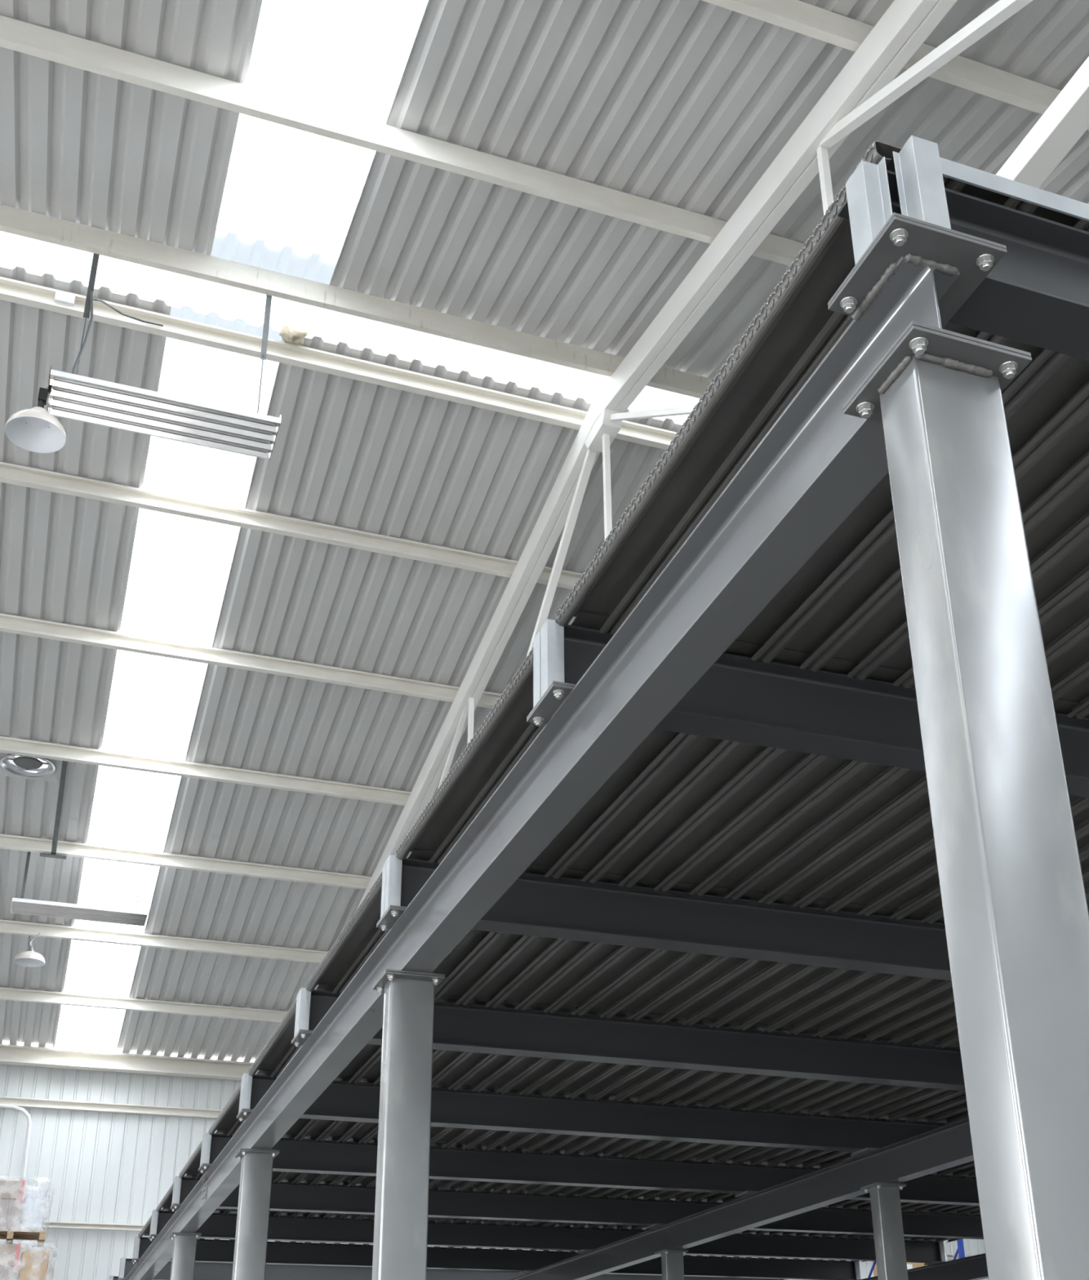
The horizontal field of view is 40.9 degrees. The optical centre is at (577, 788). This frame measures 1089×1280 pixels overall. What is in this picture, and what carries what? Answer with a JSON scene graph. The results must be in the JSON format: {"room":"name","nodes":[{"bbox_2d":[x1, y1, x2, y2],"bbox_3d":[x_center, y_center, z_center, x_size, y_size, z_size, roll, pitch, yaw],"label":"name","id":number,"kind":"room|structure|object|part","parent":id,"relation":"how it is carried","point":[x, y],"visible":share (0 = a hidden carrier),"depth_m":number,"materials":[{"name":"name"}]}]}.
{"room":"warehouse interior","nodes":[
{"label":"warehouse interior","id":0,"kind":"room"},
{"bbox_2d":[0,266,681,1062],"bbox_3d":[0.243,1.162,23.905,37.000,3.160,17.805,8,-26,-19],"label":"ceiling","id":1,"kind":"structure","parent":0,"point":[348,453],"depth_m":18.63,"materials":[{"name":"grey metal"}]},
{"bbox_2d":[20,851,31,898],"bbox_3d":[-8.397,1.260,22.253,0.044,1.020,0.006,8,-26,-19],"label":"strap","id":2,"kind":"object","parent":1,"relation":"hanging from","point":[28,852],"visible":0.64,"depth_m":22.22,"materials":[{"name":"grey metal"}]},
{"bbox_2d":[10,895,148,926],"bbox_3d":[-7.593,1.857,22.304,1.968,0.124,0.564,8,-26,-19],"label":"lamp","id":3,"kind":"object","parent":2,"relation":"hanging from","point":[19,905],"visible":1,"depth_m":22.26,"materials":[{"name":"white metal"}]},
{"bbox_2d":[0,752,60,782],"bbox_3d":[-7.714,-0.558,20.589,0.840,0.555,0.840,8,-26,-19],"label":"ventilator","id":4,"kind":"object","parent":1,"relation":"attached to","point":[33,767],"visible":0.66,"depth_m":20.62,"materials":[{"name":"silver metal"}]},
{"bbox_2d":[147,305,284,479],"bbox_3d":[-3.845,-4.148,15.464,1.137,0.412,2.075,8,-26,-19],"label":"skylight","id":5,"kind":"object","parent":1,"relation":"attached to","point":[191,371],"depth_m":15.29,"materials":[{"name":"white plastic"}]},
{"bbox_2d":[0,1063,988,1279],"bbox_3d":[-2.894,10.315,29.301,37.000,8.850,0.028,8,-26,-19],"label":"wall","id":6,"kind":"structure","parent":0,"point":[94,1166],"depth_m":28.21,"materials":[{"name":"white metal"}]},
{"bbox_2d":[0,0,1088,378],"bbox_3d":[7.108,-6.387,6.902,37.000,3.754,20.400,8,-26,-19],"label":"ceiling","id":7,"kind":"structure","parent":0,"point":[686,104],"depth_m":12.03,"materials":[{"name":"grey metal"}]},
{"bbox_2d":[210,169,357,284],"bbox_3d":[-2.733,-5.140,13.482,1.137,0.303,1.400,8,-26,-19],"label":"skylight","id":8,"kind":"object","parent":7,"relation":"attached to","point":[272,225],"depth_m":13.40,"materials":[{"name":"white plastic"}]},
{"bbox_2d":[0,231,699,425],"bbox_3d":[3.456,-3.979,16.617,37.000,0.197,1.530,8,-26,-19],"label":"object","id":9,"kind":"structure","parent":7,"relation":"on","point":[37,257],"depth_m":14.87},
{"bbox_3d":[6.681,7.798,13.200,100.000,0.200,100.000,8,-26,-19],"label":"floor","id":10,"kind":"structure","parent":0,"visible":0},
{"bbox_2d":[168,1232,201,1279],"bbox_3d":[-4.117,6.431,14.643,0.360,3.760,0.355,8,-26,-19],"label":"post","id":11,"kind":"object","parent":10,"relation":"on","point":[184,1246],"visible":1,"depth_m":15.27,"materials":[{"name":"metal"}]},
{"bbox_3d":[-4.141,4.726,15.423,0.300,0.010,0.295,8,-26,-19],"label":"cap plate","id":12,"kind":"part","parent":11,"relation":"part of","materials":[{"name":"metal"}]},
{"bbox_2d":[231,1149,279,1279],"bbox_3d":[-2.470,4.556,10.591,0.360,3.760,0.355,8,-26,-19],"label":"post","id":13,"kind":"object","parent":10,"relation":"on","point":[256,1166],"visible":1,"depth_m":11.12,"materials":[{"name":"metal"}]},
{"bbox_3d":[-2.494,2.851,11.370,0.300,0.010,0.295,8,-26,-19],"label":"cap plate","id":14,"kind":"part","parent":13,"relation":"part of","materials":[{"name":"metal"}]},
{"bbox_2d":[371,971,444,1279],"bbox_3d":[-0.823,2.681,6.538,0.360,3.760,0.355,8,-26,-19],"label":"post","id":15,"kind":"object","parent":10,"relation":"on","point":[400,1241],"visible":1,"depth_m":6.95,"materials":[{"name":"grey metal"}]},
{"bbox_3d":[-0.846,0.976,7.317,0.300,0.010,0.295,8,-26,-19],"label":"cap plate","id":16,"kind":"part","parent":15,"relation":"part of","materials":[{"name":"metal"}]},
{"bbox_2d":[195,216,1031,1213],"bbox_3d":[-1.391,1.438,8.722,0.300,0.326,12.948,8,-26,-19],"label":"beam","id":17,"kind":"structure","parent":15,"relation":"on","point":[815,464],"depth_m":4.51,"materials":[{"name":"grey metal"}]},
{"bbox_3d":[-3.382,3.563,13.688,0.296,0.010,0.300,8,-26,-19],"label":"joint plate","id":18,"kind":"part","parent":17,"relation":"part of","materials":[{"name":"metal"}]},
{"bbox_3d":[-2.536,2.599,11.606,0.296,0.010,0.300,8,-26,-19],"label":"joint plate","id":19,"kind":"part","parent":17,"relation":"part of","materials":[{"name":"metal"}]},
{"bbox_3d":[-2.494,2.840,11.375,0.300,0.010,0.295,8,-26,-19],"label":"seat plate","id":20,"kind":"part","parent":17,"relation":"part of","materials":[{"name":"metal"}]},
{"bbox_3d":[-1.690,1.636,9.525,0.296,0.010,0.300,8,-26,-19],"label":"joint plate","id":21,"kind":"part","parent":17,"relation":"part of","materials":[{"name":"metal"}]},
{"bbox_3d":[-0.844,0.673,7.443,0.296,0.010,0.300,8,-26,-19],"label":"joint plate","id":22,"kind":"part","parent":17,"relation":"part of","materials":[{"name":"metal"}]},
{"bbox_3d":[-0.847,0.965,7.322,0.300,0.010,0.295,8,-26,-19],"label":"seat plate","id":23,"kind":"part","parent":17,"relation":"part of","materials":[{"name":"metal"}]},
{"bbox_3d":[0.002,-0.291,5.361,0.296,0.010,0.300,8,-26,-19],"label":"joint plate","id":24,"kind":"part","parent":17,"relation":"part of","materials":[{"name":"metal"}]},
{"bbox_3d":[0.792,-1.190,3.418,0.296,0.010,0.300,8,-26,-19],"label":"joint plate","id":25,"kind":"part","parent":17,"relation":"part of","materials":[{"name":"metal"}]},
{"bbox_3d":[0.801,-0.911,3.269,0.300,0.010,0.295,8,-26,-19],"label":"seat plate","id":26,"kind":"part","parent":17,"relation":"part of","materials":[{"name":"metal"}]},
{"bbox_2d":[654,1249,688,1279],"bbox_3d":[1.137,7.177,16.434,0.360,3.760,0.355,8,-26,-19],"label":"post","id":27,"kind":"object","parent":10,"relation":"on","point":[672,1261],"visible":1,"depth_m":17.09,"materials":[{"name":"metal"}]},
{"bbox_3d":[1.113,5.471,17.213,0.300,0.010,0.295,8,-26,-19],"label":"cap plate","id":28,"kind":"part","parent":27,"relation":"part of","materials":[{"name":"metal"}]},
{"bbox_2d":[268,0,1088,1241],"bbox_3d":[0.783,0.749,12.027,0.217,11.796,38.428,8,-26,-19],"label":"roof truss","id":29,"kind":"object","parent":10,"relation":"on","point":[866,85],"visible":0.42,"depth_m":12.46,"materials":[{"name":"white metal"}]},
{"bbox_2d":[0,1044,258,1080],"bbox_3d":[-2.809,6.248,30.743,37.000,0.325,0.260,8,-26,-19],"label":"beam","id":30,"kind":"structure","parent":29,"relation":"attached to","point":[15,1055],"depth_m":28.71,"materials":[{"name":"white metal"}]},
{"bbox_2d":[0,986,288,1022],"bbox_3d":[-1.955,4.827,28.828,37.000,0.200,0.092,8,-26,-19],"label":"roof purlin","id":31,"kind":"structure","parent":29,"relation":"on","point":[6,993],"depth_m":26.78,"materials":[{"name":"beige paint"}]},
{"bbox_2d":[0,919,328,963],"bbox_3d":[-1.102,3.457,26.897,37.000,0.200,0.092,8,-26,-19],"label":"roof purlin","id":32,"kind":"structure","parent":29,"relation":"on","point":[7,926],"depth_m":24.86,"materials":[{"name":"beige paint"}]},
{"bbox_2d":[13,933,44,967],"bbox_3d":[-8.981,2.622,24.028,0.492,0.506,0.492,8,-26,-19],"label":"dome lamp","id":33,"kind":"object","parent":32,"relation":"hanging from","point":[30,958],"visible":1,"depth_m":24.00,"materials":[{"name":"beige metal"}]},
{"bbox_3d":[-8.979,2.772,23.960,0.490,0.165,0.490,8,-26,-19],"label":"lamp shade","id":34,"kind":"part","parent":33,"relation":"part of","materials":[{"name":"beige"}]},
{"bbox_2d":[0,833,371,889],"bbox_3d":[-0.191,1.993,24.833,37.000,0.200,0.092,8,-26,-19],"label":"roof purlin","id":35,"kind":"structure","parent":29,"relation":"on","point":[6,842],"depth_m":22.82,"materials":[{"name":"beige paint"}]},
{"bbox_2d":[40,760,67,859],"bbox_3d":[-7.532,0.325,21.217,0.380,0.519,2.500,8,-26,-19],"label":"brace","id":36,"kind":"object","parent":35,"relation":"attached to","point":[64,763],"visible":1,"depth_m":21.31,"materials":[{"name":"grey metal"}]},
{"bbox_3d":[-7.941,1.025,22.125,0.380,0.012,0.120,8,-26,-19],"label":"foot plate","id":37,"kind":"part","parent":36,"relation":"part of","materials":[{"name":"grey metal"}]},
{"bbox_2d":[0,736,433,805],"bbox_3d":[0.670,0.609,22.881,37.000,0.200,0.092,8,-26,-19],"label":"roof purlin","id":38,"kind":"structure","parent":29,"relation":"on","point":[7,744],"depth_m":20.83,"materials":[{"name":"beige paint"}]},
{"bbox_2d":[0,613,501,708],"bbox_3d":[1.557,-0.816,20.872,37.000,0.200,0.092,8,-26,-19],"label":"roof purlin","id":39,"kind":"structure","parent":29,"relation":"on","point":[11,624],"depth_m":18.83,"materials":[{"name":"beige paint"}]},
{"bbox_2d":[0,462,582,589],"bbox_3d":[2.429,-2.217,18.896,37.000,0.200,0.092,8,-26,-19],"label":"roof purlin","id":40,"kind":"structure","parent":29,"relation":"on","point":[11,473],"depth_m":16.84,"materials":[{"name":"beige paint"}]},
{"bbox_2d":[0,276,677,449],"bbox_3d":[3.262,-3.555,17.011,37.000,0.200,0.092,8,-26,-19],"label":"roof purlin","id":41,"kind":"structure","parent":29,"relation":"on","point":[12,291],"depth_m":15.01,"materials":[{"name":"beige paint"}]},
{"bbox_2d":[54,290,75,305],"bbox_3d":[-4.961,-4.749,14.143,0.180,0.110,0.035,8,-26,-19],"label":"junction box","id":42,"kind":"object","parent":41,"relation":"attached to","point":[60,297],"visible":1,"depth_m":14.13,"materials":[{"name":"white plastic"}]},
{"bbox_2d":[279,324,307,345],"bbox_3d":[-2.883,-4.607,14.822,0.281,0.214,0.188,8,-26,-19],"label":"lump","id":43,"kind":"object","parent":41,"relation":"on","point":[289,333],"visible":1,"depth_m":14.77,"materials":[{"name":"beige"}]},
{"bbox_2d":[0,204,712,398],"bbox_3d":[3.584,-3.919,16.216,37.000,0.240,0.075,8,-26,-19],"label":"roof purlin","id":44,"kind":"structure","parent":29,"relation":"on","point":[13,220],"depth_m":14.11,"materials":[{"name":"beige paint"}]},
{"bbox_2d":[75,253,99,374],"bbox_3d":[-4.427,-4.225,13.155,0.052,1.583,0.043,8,-26,-19],"label":"rod","id":45,"kind":"object","parent":44,"relation":"hanging from","point":[95,256],"visible":0.89,"depth_m":13.29,"materials":[{"name":"grey metal"}]},
{"bbox_2d":[71,291,93,373],"bbox_3d":[-4.400,-4.021,13.019,0.103,1.076,0.040,1,-25,-4],"label":"cable","id":46,"kind":"object","parent":45,"relation":"attached to","point":[91,292],"visible":0.77,"depth_m":13.02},
{"bbox_2d":[93,298,163,326],"bbox_3d":[-4.359,-4.493,13.870,0.231,0.607,1.073,-9,-26,17],"label":"cable","id":47,"kind":"object","parent":45,"relation":"hanging from","point":[95,300],"visible":1,"depth_m":14.17,"materials":[{"name":"black rubber"}]},
{"bbox_2d":[4,365,280,459],"bbox_3d":[-3.798,-3.147,12.859,2.250,0.651,0.638,8,-26,-19],"label":"lamp","id":48,"kind":"object","parent":45,"relation":"hanging from","point":[77,397],"depth_m":12.95,"materials":[{"name":"white metal"}]},
{"bbox_3d":[-4.597,-3.253,12.498,0.492,0.564,0.492,8,-26,-19],"label":"dome lamp","id":49,"kind":"part","parent":48,"relation":"part of","materials":[{"name":"white metal"}]},
{"bbox_3d":[-4.595,-3.077,12.417,0.490,0.165,0.490,8,-26,-19],"label":"lamp shade","id":50,"kind":"part","parent":48,"relation":"part of","materials":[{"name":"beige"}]},
{"bbox_3d":[-4.595,-3.133,12.443,0.255,0.007,0.255,8,-26,-19],"label":"light panel","id":51,"kind":"part","parent":48,"relation":"part of","materials":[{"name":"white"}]},
{"bbox_3d":[-4.601,-3.468,12.724,0.008,0.089,0.564,8,-26,-19],"label":"plate","id":52,"kind":"part","parent":48,"relation":"part of","materials":[{"name":"grey metal"}]},
{"bbox_3d":[-2.762,-3.207,13.351,0.008,0.089,0.564,8,-26,-19],"label":"plate","id":53,"kind":"part","parent":48,"relation":"part of","materials":[{"name":"white metal"}]},
{"bbox_2d":[257,294,271,413],"bbox_3d":[-2.941,-4.014,13.662,0.052,1.583,0.043,8,-26,-19],"label":"strap","id":54,"kind":"object","parent":44,"relation":"hanging from","point":[268,298],"visible":0.89,"depth_m":13.78,"materials":[{"name":"grey metal"}]},
{"bbox_2d":[0,15,804,266],"bbox_3d":[4.418,-4.468,13.996,37.000,0.240,0.075,8,-26,-19],"label":"roof purlin","id":55,"kind":"structure","parent":29,"relation":"on","point":[15,35],"depth_m":11.85,"materials":[{"name":"beige paint"}]},
{"bbox_2d":[701,0,1088,130],"bbox_3d":[5.265,-5.026,11.745,37.000,0.240,0.075,8,-26,-19],"label":"roof purlin","id":56,"kind":"structure","parent":29,"relation":"on","point":[795,15],"depth_m":10.66,"materials":[{"name":"beige paint"}]},
{"bbox_2d":[860,1183,908,1279],"bbox_3d":[2.784,5.301,12.381,0.360,3.760,0.355,8,-26,-19],"label":"post","id":57,"kind":"object","parent":10,"relation":"on","point":[885,1199],"visible":1,"depth_m":12.94,"materials":[{"name":"metal"}]},
{"bbox_3d":[2.760,3.596,13.161,0.300,0.010,0.295,8,-26,-19],"label":"cap plate","id":58,"kind":"part","parent":57,"relation":"part of","materials":[{"name":"metal"}]},
{"bbox_2d":[858,1239,964,1277],"bbox_3d":[6.160,10.633,26.122,1.730,5.400,1.070,8,-26,-19],"label":"rack","id":59,"kind":"object","parent":10,"relation":"on","point":[960,1251],"visible":0.09,"depth_m":26.87,"materials":[{"name":"blue metal"}]},
{"bbox_2d":[872,1261,925,1276],"bbox_3d":[5.957,8.960,26.694,0.780,0.780,0.706,8,-26,-19],"label":"cardboard box","id":60,"kind":"object","parent":59,"relation":"on","point":[909,1264],"visible":0.09,"depth_m":26.52,"materials":[{"name":"brown cardboard"}]},
{"bbox_2d":[843,324,1088,1279],"bbox_3d":[0.825,0.805,2.485,0.360,3.760,0.355,8,-26,-19],"label":"post","id":61,"kind":"object","parent":10,"relation":"on","point":[1015,904],"visible":1,"depth_m":2.78,"materials":[{"name":"grey metal"}]},
{"bbox_3d":[0.801,-0.900,3.265,0.300,0.010,0.295,8,-26,-19],"label":"cap plate","id":62,"kind":"part","parent":61,"relation":"part of","materials":[{"name":"metal"}]},
{"bbox_3d":[-9.685,10.516,23.495,2.490,3.830,1.070,8,-26,-19],"label":"rack","id":63,"kind":"object","parent":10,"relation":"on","visible":0},
{"bbox_2d":[0,1243,48,1279],"bbox_3d":[-9.594,8.255,24.578,1.480,1.180,1.145,8,-26,-19],"label":"pallet","id":64,"kind":"object","parent":63,"relation":"on","point":[33,1264],"visible":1,"depth_m":24.33,"materials":[{"name":"brown wood"}]},
{"bbox_2d":[0,1179,47,1247],"bbox_3d":[-9.656,7.240,25.024,1.224,1.040,1.091,8,-26,-19],"label":"pallet","id":65,"kind":"object","parent":64,"relation":"on","point":[11,1192],"visible":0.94,"depth_m":24.69,"materials":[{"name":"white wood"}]},
{"bbox_3d":[-5.764,8.307,18.696,0.360,3.760,0.355,8,-26,-19],"label":"post","id":66,"kind":"object","parent":10,"relation":"on","visible":0},
{"bbox_2d":[118,1182,211,1279],"bbox_3d":[-5.677,6.319,19.268,0.300,0.326,12.080,8,-26,-19],"label":"beam","id":67,"kind":"structure","parent":66,"relation":"on","point":[185,1220],"depth_m":16.71,"materials":[{"name":"grey metal"}]},
{"bbox_3d":[-4.229,4.526,15.770,0.296,0.010,0.300,8,-26,-19],"label":"joint plate","id":68,"kind":"part","parent":67,"relation":"part of","materials":[{"name":"metal"}]},
{"bbox_3d":[-4.141,4.716,15.428,0.300,0.010,0.295,8,-26,-19],"label":"seat plate","id":69,"kind":"part","parent":67,"relation":"part of","materials":[{"name":"metal"}]},
{"bbox_3d":[-3.636,3.984,14.237,0.010,0.210,0.260,8,-26,-19],"label":"splice plate","id":70,"kind":"part","parent":67,"relation":"part of","materials":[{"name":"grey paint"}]},
{"bbox_3d":[4.431,3.426,8.328,0.360,3.760,0.355,8,-26,-19],"label":"post","id":71,"kind":"object","parent":10,"relation":"on","visible":0},
{"bbox_2d":[718,1116,973,1234],"bbox_3d":[3.863,2.184,10.512,0.300,0.326,12.948,8,-26,-19],"label":"beam","id":72,"kind":"structure","parent":71,"relation":"on","point":[949,1145],"depth_m":13.61,"materials":[{"name":"grey metal"}]},
{"bbox_2d":[198,1132,979,1205],"bbox_3d":[1.799,4.152,15.521,11.346,0.308,0.300,8,-26,-19],"label":"joist","id":73,"kind":"object","parent":72,"relation":"on","point":[304,1155],"visible":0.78,"depth_m":14.89,"materials":[{"name":"metal"}]},
{"bbox_2d":[178,1132,980,1215],"bbox_3d":[1.395,4.495,16.640,11.320,0.054,2.442,8,-26,-19],"label":"panel","id":74,"kind":"object","parent":73,"relation":"on","point":[191,1167],"visible":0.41,"depth_m":16.84,"materials":[{"name":"grey metal"}]},
{"bbox_3d":[1.871,4.298,15.483,0.296,0.010,0.300,8,-26,-19],"label":"plate","id":75,"kind":"part","parent":73,"relation":"part of","materials":[{"name":"metal"}]},
{"bbox_2d":[236,1072,948,1154],"bbox_3d":[2.645,3.189,13.439,11.346,0.308,0.300,8,-26,-19],"label":"joist","id":76,"kind":"object","parent":72,"relation":"on","point":[341,1100],"visible":0.78,"depth_m":12.65,"materials":[{"name":"metal"}]},
{"bbox_3d":[-2.536,2.589,11.611,0.296,0.010,0.300,8,-26,-19],"label":"plate","id":77,"kind":"part","parent":76,"relation":"part of","materials":[{"name":"metal"}]},
{"bbox_2d":[208,1073,975,1177],"bbox_3d":[2.241,3.532,14.558,11.320,0.054,2.442,8,-26,-19],"label":"panel","id":78,"kind":"object","parent":76,"relation":"on","point":[227,1122],"visible":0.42,"depth_m":14.46,"materials":[{"name":"grey metal"}]},
{"bbox_3d":[2.717,3.334,13.401,0.296,0.010,0.300,8,-26,-19],"label":"plate","id":79,"kind":"part","parent":76,"relation":"part of","materials":[{"name":"metal"}]},
{"bbox_2d":[291,987,964,1090],"bbox_3d":[3.491,2.225,11.358,11.346,0.308,0.300,8,-26,-19],"label":"joist","id":80,"kind":"object","parent":72,"relation":"on","point":[468,1028],"visible":0.66,"depth_m":10.40,"materials":[{"name":"metal"}]},
{"bbox_3d":[-1.690,1.626,9.529,0.296,0.010,0.300,8,-26,-19],"label":"plate","id":81,"kind":"part","parent":80,"relation":"part of","materials":[{"name":"metal"}]},
{"bbox_2d":[248,989,968,1124],"bbox_3d":[3.085,2.566,12.476,11.324,0.058,2.442,8,-26,-19],"label":"panel","id":82,"kind":"object","parent":80,"relation":"on","point":[454,1069],"visible":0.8,"depth_m":12.18,"materials":[{"name":"grey metal"}]},
{"bbox_2d":[306,871,959,1048],"bbox_3d":[3.931,1.603,10.395,11.324,0.058,2.442,8,-26,-19],"label":"panel","id":83,"kind":"object","parent":80,"relation":"on","point":[494,969],"visible":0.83,"depth_m":9.65,"materials":[{"name":"grey metal"}]},
{"bbox_2d":[376,854,951,980],"bbox_3d":[4.337,1.262,9.276,11.346,0.308,0.300,8,-26,-19],"label":"joist","id":84,"kind":"object","parent":72,"relation":"on","point":[535,904],"visible":0.83,"depth_m":8.02,"materials":[{"name":"metal"}]},
{"bbox_3d":[-0.844,0.663,7.447,0.296,0.010,0.300,8,-26,-19],"label":"plate","id":85,"kind":"part","parent":84,"relation":"part of","materials":[{"name":"metal"}]},
{"bbox_3d":[1.871,4.308,15.479,0.296,0.010,0.300,8,-26,-19],"label":"joint plate","id":86,"kind":"part","parent":72,"relation":"part of","materials":[{"name":"metal"}]},
{"bbox_2d":[526,618,1088,797],"bbox_3d":[5.183,0.299,7.194,11.346,0.308,0.300,8,-26,-19],"label":"joist","id":87,"kind":"object","parent":72,"relation":"on","point":[739,698],"visible":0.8,"depth_m":5.71,"materials":[{"name":"grey paint"}]},
{"bbox_3d":[0.002,-0.301,5.365,0.296,0.010,0.300,8,-26,-19],"label":"plate","id":88,"kind":"part","parent":87,"relation":"part of","materials":[{"name":"metal"}]},
{"bbox_2d":[395,647,1088,923],"bbox_3d":[4.777,0.640,8.313,11.324,0.058,2.442,8,-26,-19],"label":"panel","id":89,"kind":"object","parent":87,"relation":"on","point":[693,814],"visible":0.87,"depth_m":7.17,"materials":[{"name":"grey metal"}]},
{"bbox_3d":[2.717,3.345,13.397,0.296,0.010,0.300,8,-26,-19],"label":"joint plate","id":90,"kind":"part","parent":72,"relation":"part of","materials":[{"name":"metal"}]},
{"bbox_3d":[2.760,3.585,13.165,0.300,0.010,0.295,8,-26,-19],"label":"seat plate","id":91,"kind":"part","parent":72,"relation":"part of","materials":[{"name":"metal"}]},
{"bbox_2d":[827,135,1088,360],"bbox_3d":[5.973,-0.614,5.257,11.346,0.339,0.300,8,-26,-19],"label":"joist","id":92,"kind":"object","parent":72,"relation":"on","point":[1037,295],"visible":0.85,"depth_m":3.56,"materials":[{"name":"grey paint"}]},
{"bbox_2d":[555,140,1088,719],"bbox_3d":[5.607,-0.305,6.271,11.324,0.058,2.348,8,-26,-19],"label":"panel","id":93,"kind":"object","parent":92,"relation":"on","point":[843,611],"visible":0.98,"depth_m":4.80,"materials":[{"name":"grey metal"}]},
{"bbox_3d":[0.792,-1.200,3.422,0.296,0.010,0.300,8,-26,-19],"label":"plate","id":94,"kind":"part","parent":92,"relation":"part of","materials":[{"name":"metal"}]},
{"bbox_3d":[-0.511,9.052,20.487,0.360,3.760,0.355,8,-26,-19],"label":"post","id":95,"kind":"object","parent":10,"relation":"on","visible":0},
{"bbox_2d":[506,1205,731,1279],"bbox_3d":[-0.446,7.090,21.115,0.300,0.326,11.948,8,-26,-19],"label":"beam","id":96,"kind":"structure","parent":95,"relation":"on","point":[704,1226],"depth_m":18.13,"materials":[{"name":"grey metal"}]},
{"bbox_2d":[108,1275,118,1279],"bbox_3d":[-2.432,8.969,25.930,11.346,0.308,0.300,8,-26,-19],"label":"joist","id":97,"kind":"object","parent":96,"relation":"on","point":[110,1277],"visible":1,"depth_m":24.14,"materials":[{"name":"metal"}]},
{"bbox_2d":[117,1257,787,1279],"bbox_3d":[-1.586,8.006,23.849,11.346,0.308,0.300,8,-26,-19],"label":"joist","id":98,"kind":"object","parent":96,"relation":"on","point":[202,1270],"visible":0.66,"depth_m":23.09,"materials":[{"name":"metal"}]},
{"bbox_2d":[131,1235,860,1279],"bbox_3d":[-0.740,7.042,21.767,11.346,0.308,0.300,8,-26,-19],"label":"joist","id":99,"kind":"object","parent":96,"relation":"on","point":[210,1251],"visible":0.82,"depth_m":21.64,"materials":[{"name":"metal"}]},
{"bbox_3d":[-0.667,7.198,21.724,0.296,0.010,0.300,8,-26,-19],"label":"joint plate","id":100,"kind":"part","parent":96,"relation":"part of","materials":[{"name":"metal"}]},
{"bbox_2d":[148,1209,945,1264],"bbox_3d":[0.106,6.079,19.685,11.346,0.308,0.300,8,-26,-19],"label":"joist","id":101,"kind":"object","parent":96,"relation":"on","point":[218,1225],"visible":0.76,"depth_m":19.48,"materials":[{"name":"metal"}]},
{"bbox_2d":[137,1208,935,1262],"bbox_3d":[-0.297,6.422,20.804,11.320,0.054,2.442,8,-26,-19],"label":"panel","id":102,"kind":"object","parent":101,"relation":"on","point":[145,1230],"visible":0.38,"depth_m":19.99,"materials":[{"name":"grey metal"}]},
{"bbox_2d":[170,1176,983,1239],"bbox_3d":[0.953,5.116,17.603,11.346,0.308,0.300,8,-26,-19],"label":"joist","id":103,"kind":"object","parent":96,"relation":"on","point":[285,1196],"visible":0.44,"depth_m":17.23,"materials":[{"name":"metal"}]},
{"bbox_2d":[155,1175,980,1242],"bbox_3d":[0.549,5.459,18.722,11.320,0.054,2.442,8,-26,-19],"label":"panel","id":104,"kind":"object","parent":103,"relation":"on","point":[166,1202],"visible":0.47,"depth_m":19.09,"materials":[{"name":"grey metal"}]},
{"bbox_3d":[0.179,6.235,19.642,0.296,0.010,0.300,8,-26,-19],"label":"joint plate","id":105,"kind":"part","parent":96,"relation":"part of","materials":[{"name":"metal"}]},
{"bbox_3d":[1.025,5.271,17.561,0.296,0.010,0.300,8,-26,-19],"label":"joint plate","id":106,"kind":"part","parent":96,"relation":"part of","materials":[{"name":"metal"}]},
{"bbox_3d":[1.113,5.461,17.218,0.300,0.010,0.295,8,-26,-19],"label":"seat plate","id":107,"kind":"part","parent":96,"relation":"part of","materials":[{"name":"metal"}]},
{"bbox_3d":[4.602,9.777,22.229,0.360,3.760,0.355,8,-26,-19],"label":"post","id":108,"kind":"object","parent":10,"relation":"on","visible":0},
{"bbox_2d":[859,1253,988,1279],"bbox_3d":[4.667,7.815,22.857,0.300,0.326,11.948,8,-26,-19],"label":"beam","id":109,"kind":"structure","parent":108,"relation":"on","point":[973,1267],"depth_m":21.00,"materials":[{"name":"grey metal"}]},
{"bbox_3d":[5.292,6.960,21.385,0.296,0.010,0.300,8,-26,-19],"label":"joint plate","id":110,"kind":"part","parent":109,"relation":"part of","materials":[{"name":"metal"}]},
{"bbox_3d":[-13.529,-1.260,7.416,0.028,11.979,39.000,8,-26,-19],"label":"wall","id":111,"kind":"structure","parent":0,"visible":0},
{"bbox_2d":[0,1096,222,1118],"bbox_3d":[-2.895,7.115,30.635,37.000,0.160,0.100,8,-26,-19],"label":"wall rail","id":112,"kind":"object","parent":111,"relation":"attached to","point":[18,1101],"visible":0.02,"depth_m":28.52,"materials":[{"name":"white metal"}]},
{"bbox_2d":[19,1220,975,1259],"bbox_3d":[-2.867,9.152,29.704,37.000,0.110,0.100,8,-26,-19],"label":"wall rail","id":113,"kind":"object","parent":111,"relation":"attached to","point":[58,1224],"visible":0.02,"depth_m":27.59,"materials":[{"name":"white metal"}]},
{"bbox_2d":[0,1103,31,1244],"bbox_3d":[-14.766,8.994,24.815,9.506,7.805,0.077,8,-26,-19],"label":"conduit pipe","id":114,"kind":"object","parent":113,"relation":"attached to","point":[23,1110],"visible":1,"depth_m":27.68,"materials":[{"name":"white metal"}]}
]}

